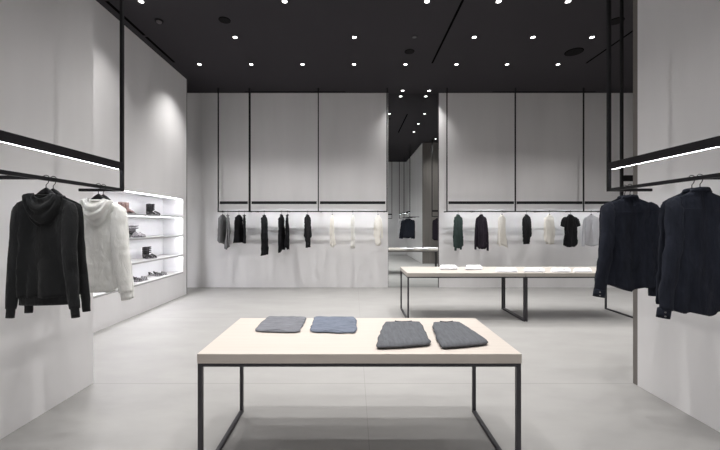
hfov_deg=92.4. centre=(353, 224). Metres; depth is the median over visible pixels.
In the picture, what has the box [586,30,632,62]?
ceiling slot
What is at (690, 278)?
shirt
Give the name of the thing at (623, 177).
clothes rack
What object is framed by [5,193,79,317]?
hooded top
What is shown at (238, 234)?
sleeveless top
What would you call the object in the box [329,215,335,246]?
blouse
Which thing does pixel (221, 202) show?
clothes rack
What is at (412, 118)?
wall mirror
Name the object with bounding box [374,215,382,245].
blouse
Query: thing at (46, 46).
wall
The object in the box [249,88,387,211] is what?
clothes rack
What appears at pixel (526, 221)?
tunic
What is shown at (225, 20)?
ceiling speaker
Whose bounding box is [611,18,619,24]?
grille
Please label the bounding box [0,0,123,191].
clothes rack
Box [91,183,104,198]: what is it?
clothes hanger
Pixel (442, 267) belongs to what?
shirt
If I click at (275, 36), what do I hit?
ceiling
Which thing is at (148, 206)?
sandal
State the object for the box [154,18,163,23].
smoke detector
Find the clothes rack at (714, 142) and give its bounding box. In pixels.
[606,0,719,191]
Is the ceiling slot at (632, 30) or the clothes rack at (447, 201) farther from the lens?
the clothes rack at (447, 201)
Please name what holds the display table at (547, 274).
on the floor
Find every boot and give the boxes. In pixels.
[118,202,129,213]
[125,202,135,213]
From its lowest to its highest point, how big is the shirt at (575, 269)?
0.032 m
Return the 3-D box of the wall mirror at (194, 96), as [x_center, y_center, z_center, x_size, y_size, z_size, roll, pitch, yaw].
[-3.725,-0.843,8.095,0.010,4.778,0.787,0,0,0]
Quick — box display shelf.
[93,190,182,298]
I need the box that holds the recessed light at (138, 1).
[136,0,145,3]
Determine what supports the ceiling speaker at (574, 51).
attached to the ceiling
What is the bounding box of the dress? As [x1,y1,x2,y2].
[261,215,268,255]
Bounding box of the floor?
[0,287,719,449]
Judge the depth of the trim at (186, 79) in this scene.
7.68 m
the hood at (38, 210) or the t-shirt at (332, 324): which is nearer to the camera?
the hood at (38, 210)
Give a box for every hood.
[22,193,62,226]
[79,198,111,225]
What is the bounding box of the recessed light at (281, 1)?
[280,0,288,3]
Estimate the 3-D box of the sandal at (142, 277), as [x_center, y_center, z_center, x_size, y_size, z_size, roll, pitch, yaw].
[-3.922,0.984,6.342,0.267,0.086,0.119,0,0,-18]
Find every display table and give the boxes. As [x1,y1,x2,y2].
[197,318,521,449]
[400,267,525,321]
[503,267,632,321]
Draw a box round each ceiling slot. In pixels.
[105,1,144,34]
[145,37,174,61]
[432,0,463,62]
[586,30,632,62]
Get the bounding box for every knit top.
[217,215,226,243]
[224,215,230,249]
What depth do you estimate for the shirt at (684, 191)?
2.32 m
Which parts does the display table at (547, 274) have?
leg, leg, frame, leg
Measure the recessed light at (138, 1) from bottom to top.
0.007 m
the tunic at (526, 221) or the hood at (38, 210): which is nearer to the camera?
the hood at (38, 210)
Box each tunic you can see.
[304,214,311,247]
[522,214,531,243]
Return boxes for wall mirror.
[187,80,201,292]
[388,94,437,286]
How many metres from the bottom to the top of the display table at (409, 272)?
0.775 m
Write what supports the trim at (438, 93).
attached to the wall at (284, 126)
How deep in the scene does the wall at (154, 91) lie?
5.97 m
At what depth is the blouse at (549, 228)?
8.12 m
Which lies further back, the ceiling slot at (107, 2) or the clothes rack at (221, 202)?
the clothes rack at (221, 202)
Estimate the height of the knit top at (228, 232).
0.803 m
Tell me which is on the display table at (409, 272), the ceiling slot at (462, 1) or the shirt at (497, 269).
the shirt at (497, 269)
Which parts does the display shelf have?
panel, panel, panel, shelf, shelf, shelf, panel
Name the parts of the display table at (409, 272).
leg, leg, frame, leg, leg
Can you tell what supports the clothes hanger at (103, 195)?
hanging from the clothes rack at (6, 137)
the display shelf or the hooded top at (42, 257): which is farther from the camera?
the display shelf
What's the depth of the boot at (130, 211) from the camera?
5.92 m
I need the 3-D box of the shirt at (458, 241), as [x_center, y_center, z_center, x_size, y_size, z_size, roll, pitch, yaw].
[2.486,0.182,8.190,0.134,0.855,0.522,0,0,43]
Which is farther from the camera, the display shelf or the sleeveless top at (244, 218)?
the sleeveless top at (244, 218)
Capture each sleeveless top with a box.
[233,215,242,242]
[242,215,245,243]
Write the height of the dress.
0.946 m
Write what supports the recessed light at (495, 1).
in the ceiling
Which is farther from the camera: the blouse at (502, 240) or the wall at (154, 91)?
the blouse at (502, 240)
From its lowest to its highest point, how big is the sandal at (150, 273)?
0.086 m
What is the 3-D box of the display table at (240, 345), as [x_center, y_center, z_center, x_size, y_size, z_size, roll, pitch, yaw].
[0.035,1.163,2.462,1.945,0.775,0.795,0,0,0]
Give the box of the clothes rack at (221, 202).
[218,88,249,211]
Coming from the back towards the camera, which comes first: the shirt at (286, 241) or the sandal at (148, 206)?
the shirt at (286, 241)
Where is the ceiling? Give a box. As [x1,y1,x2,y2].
[96,0,632,93]
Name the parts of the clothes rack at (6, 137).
arm, rail, arm, post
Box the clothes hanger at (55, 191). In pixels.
[50,176,61,194]
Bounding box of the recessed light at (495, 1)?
[494,0,502,3]
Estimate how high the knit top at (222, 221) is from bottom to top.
0.744 m
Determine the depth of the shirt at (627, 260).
2.82 m
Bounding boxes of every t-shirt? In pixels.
[255,316,305,332]
[310,316,356,332]
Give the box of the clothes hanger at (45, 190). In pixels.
[37,175,54,193]
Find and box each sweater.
[376,320,430,347]
[432,321,487,347]
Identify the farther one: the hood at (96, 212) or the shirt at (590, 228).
the shirt at (590, 228)
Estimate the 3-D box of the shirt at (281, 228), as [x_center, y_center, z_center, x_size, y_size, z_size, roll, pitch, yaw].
[-1.710,0.209,8.188,0.134,0.908,0.520,0,0,5]
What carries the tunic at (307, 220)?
hanging from the clothes hanger
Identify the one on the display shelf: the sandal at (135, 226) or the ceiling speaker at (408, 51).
the sandal at (135, 226)
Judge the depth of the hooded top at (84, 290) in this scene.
2.38 m
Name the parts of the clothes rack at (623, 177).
post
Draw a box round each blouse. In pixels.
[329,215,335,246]
[350,214,354,247]
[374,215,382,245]
[497,214,507,247]
[544,214,554,243]
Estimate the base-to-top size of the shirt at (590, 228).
0.775 m
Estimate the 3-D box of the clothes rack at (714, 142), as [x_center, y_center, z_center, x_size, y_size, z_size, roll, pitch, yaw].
[2.459,-1.766,1.465,0.402,2.940,3.255,0,0,0]
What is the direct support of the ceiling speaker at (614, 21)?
attached to the ceiling
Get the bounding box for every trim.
[186,79,186,293]
[438,93,438,286]
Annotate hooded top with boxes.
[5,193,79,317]
[24,195,90,312]
[79,198,131,300]
[80,200,134,298]
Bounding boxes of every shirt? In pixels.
[278,214,284,252]
[284,214,289,249]
[440,265,456,269]
[453,214,463,250]
[465,265,481,269]
[474,214,488,250]
[495,268,517,271]
[524,268,544,271]
[551,268,570,271]
[560,214,579,246]
[573,268,591,271]
[582,214,598,245]
[593,194,659,297]
[599,195,623,244]
[655,188,691,303]
[656,187,719,318]
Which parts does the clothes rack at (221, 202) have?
post, rail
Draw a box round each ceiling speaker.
[219,17,230,23]
[405,49,413,53]
[564,48,583,55]
[611,17,624,24]
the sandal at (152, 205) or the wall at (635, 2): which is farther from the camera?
the sandal at (152, 205)
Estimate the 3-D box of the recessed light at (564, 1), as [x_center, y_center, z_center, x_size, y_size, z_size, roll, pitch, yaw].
[3.106,-3.232,4.995,0.128,0.007,0.128,0,0,0]
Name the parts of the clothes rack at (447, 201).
post, post, rail, post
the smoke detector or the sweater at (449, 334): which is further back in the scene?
the smoke detector
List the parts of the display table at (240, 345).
leg, leg, frame, leg, leg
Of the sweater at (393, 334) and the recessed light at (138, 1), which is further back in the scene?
the recessed light at (138, 1)
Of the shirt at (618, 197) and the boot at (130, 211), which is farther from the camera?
the boot at (130, 211)
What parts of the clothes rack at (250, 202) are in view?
post, rail, post, post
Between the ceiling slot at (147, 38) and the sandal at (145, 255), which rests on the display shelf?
the sandal at (145, 255)
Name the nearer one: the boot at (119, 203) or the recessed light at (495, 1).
the recessed light at (495, 1)
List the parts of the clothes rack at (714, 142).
post, arm, rail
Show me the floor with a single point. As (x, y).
(579, 392)
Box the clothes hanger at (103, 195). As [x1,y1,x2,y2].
[102,184,112,202]
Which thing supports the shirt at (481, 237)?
hanging from the clothes hanger
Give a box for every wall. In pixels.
[0,0,92,438]
[93,0,185,332]
[202,93,632,286]
[633,0,637,385]
[638,0,719,431]
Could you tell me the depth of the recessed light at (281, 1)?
5.00 m
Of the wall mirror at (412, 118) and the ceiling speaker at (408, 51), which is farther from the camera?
the wall mirror at (412, 118)
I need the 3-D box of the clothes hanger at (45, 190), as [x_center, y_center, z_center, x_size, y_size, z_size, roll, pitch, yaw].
[-2.067,-0.224,2.320,0.298,0.220,0.023,0,0,-6]
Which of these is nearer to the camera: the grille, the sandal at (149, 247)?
the grille
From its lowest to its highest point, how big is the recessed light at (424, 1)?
0.007 m
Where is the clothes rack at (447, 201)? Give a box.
[444,88,609,211]
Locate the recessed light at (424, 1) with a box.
[423,0,431,3]
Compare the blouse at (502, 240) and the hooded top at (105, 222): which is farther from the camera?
the blouse at (502, 240)
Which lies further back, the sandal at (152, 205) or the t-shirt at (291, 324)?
the sandal at (152, 205)
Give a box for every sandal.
[129,225,139,236]
[132,225,145,236]
[133,276,148,280]
[142,247,151,258]
[146,204,155,214]
[147,246,156,257]
[148,272,162,275]
[151,204,159,214]
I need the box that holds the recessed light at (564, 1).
[563,0,572,3]
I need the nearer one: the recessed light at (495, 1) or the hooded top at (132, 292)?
the hooded top at (132, 292)
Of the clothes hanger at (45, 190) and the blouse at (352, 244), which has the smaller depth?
the clothes hanger at (45, 190)
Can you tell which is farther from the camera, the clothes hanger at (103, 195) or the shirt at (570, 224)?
the shirt at (570, 224)
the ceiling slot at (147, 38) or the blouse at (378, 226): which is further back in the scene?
the blouse at (378, 226)
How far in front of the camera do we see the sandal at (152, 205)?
6.79 m
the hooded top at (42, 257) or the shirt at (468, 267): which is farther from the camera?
the shirt at (468, 267)
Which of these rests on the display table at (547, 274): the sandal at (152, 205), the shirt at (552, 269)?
the shirt at (552, 269)
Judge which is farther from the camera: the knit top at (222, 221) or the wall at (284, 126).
the wall at (284, 126)
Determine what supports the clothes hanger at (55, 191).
hanging from the clothes rack at (6, 137)
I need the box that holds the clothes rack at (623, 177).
[620,0,632,195]
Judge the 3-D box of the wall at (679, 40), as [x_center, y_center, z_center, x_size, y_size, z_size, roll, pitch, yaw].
[5.615,-0.843,1.258,5.769,4.786,4.117,0,0,0]
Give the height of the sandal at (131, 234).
0.223 m
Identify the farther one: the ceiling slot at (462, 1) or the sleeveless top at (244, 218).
the sleeveless top at (244, 218)

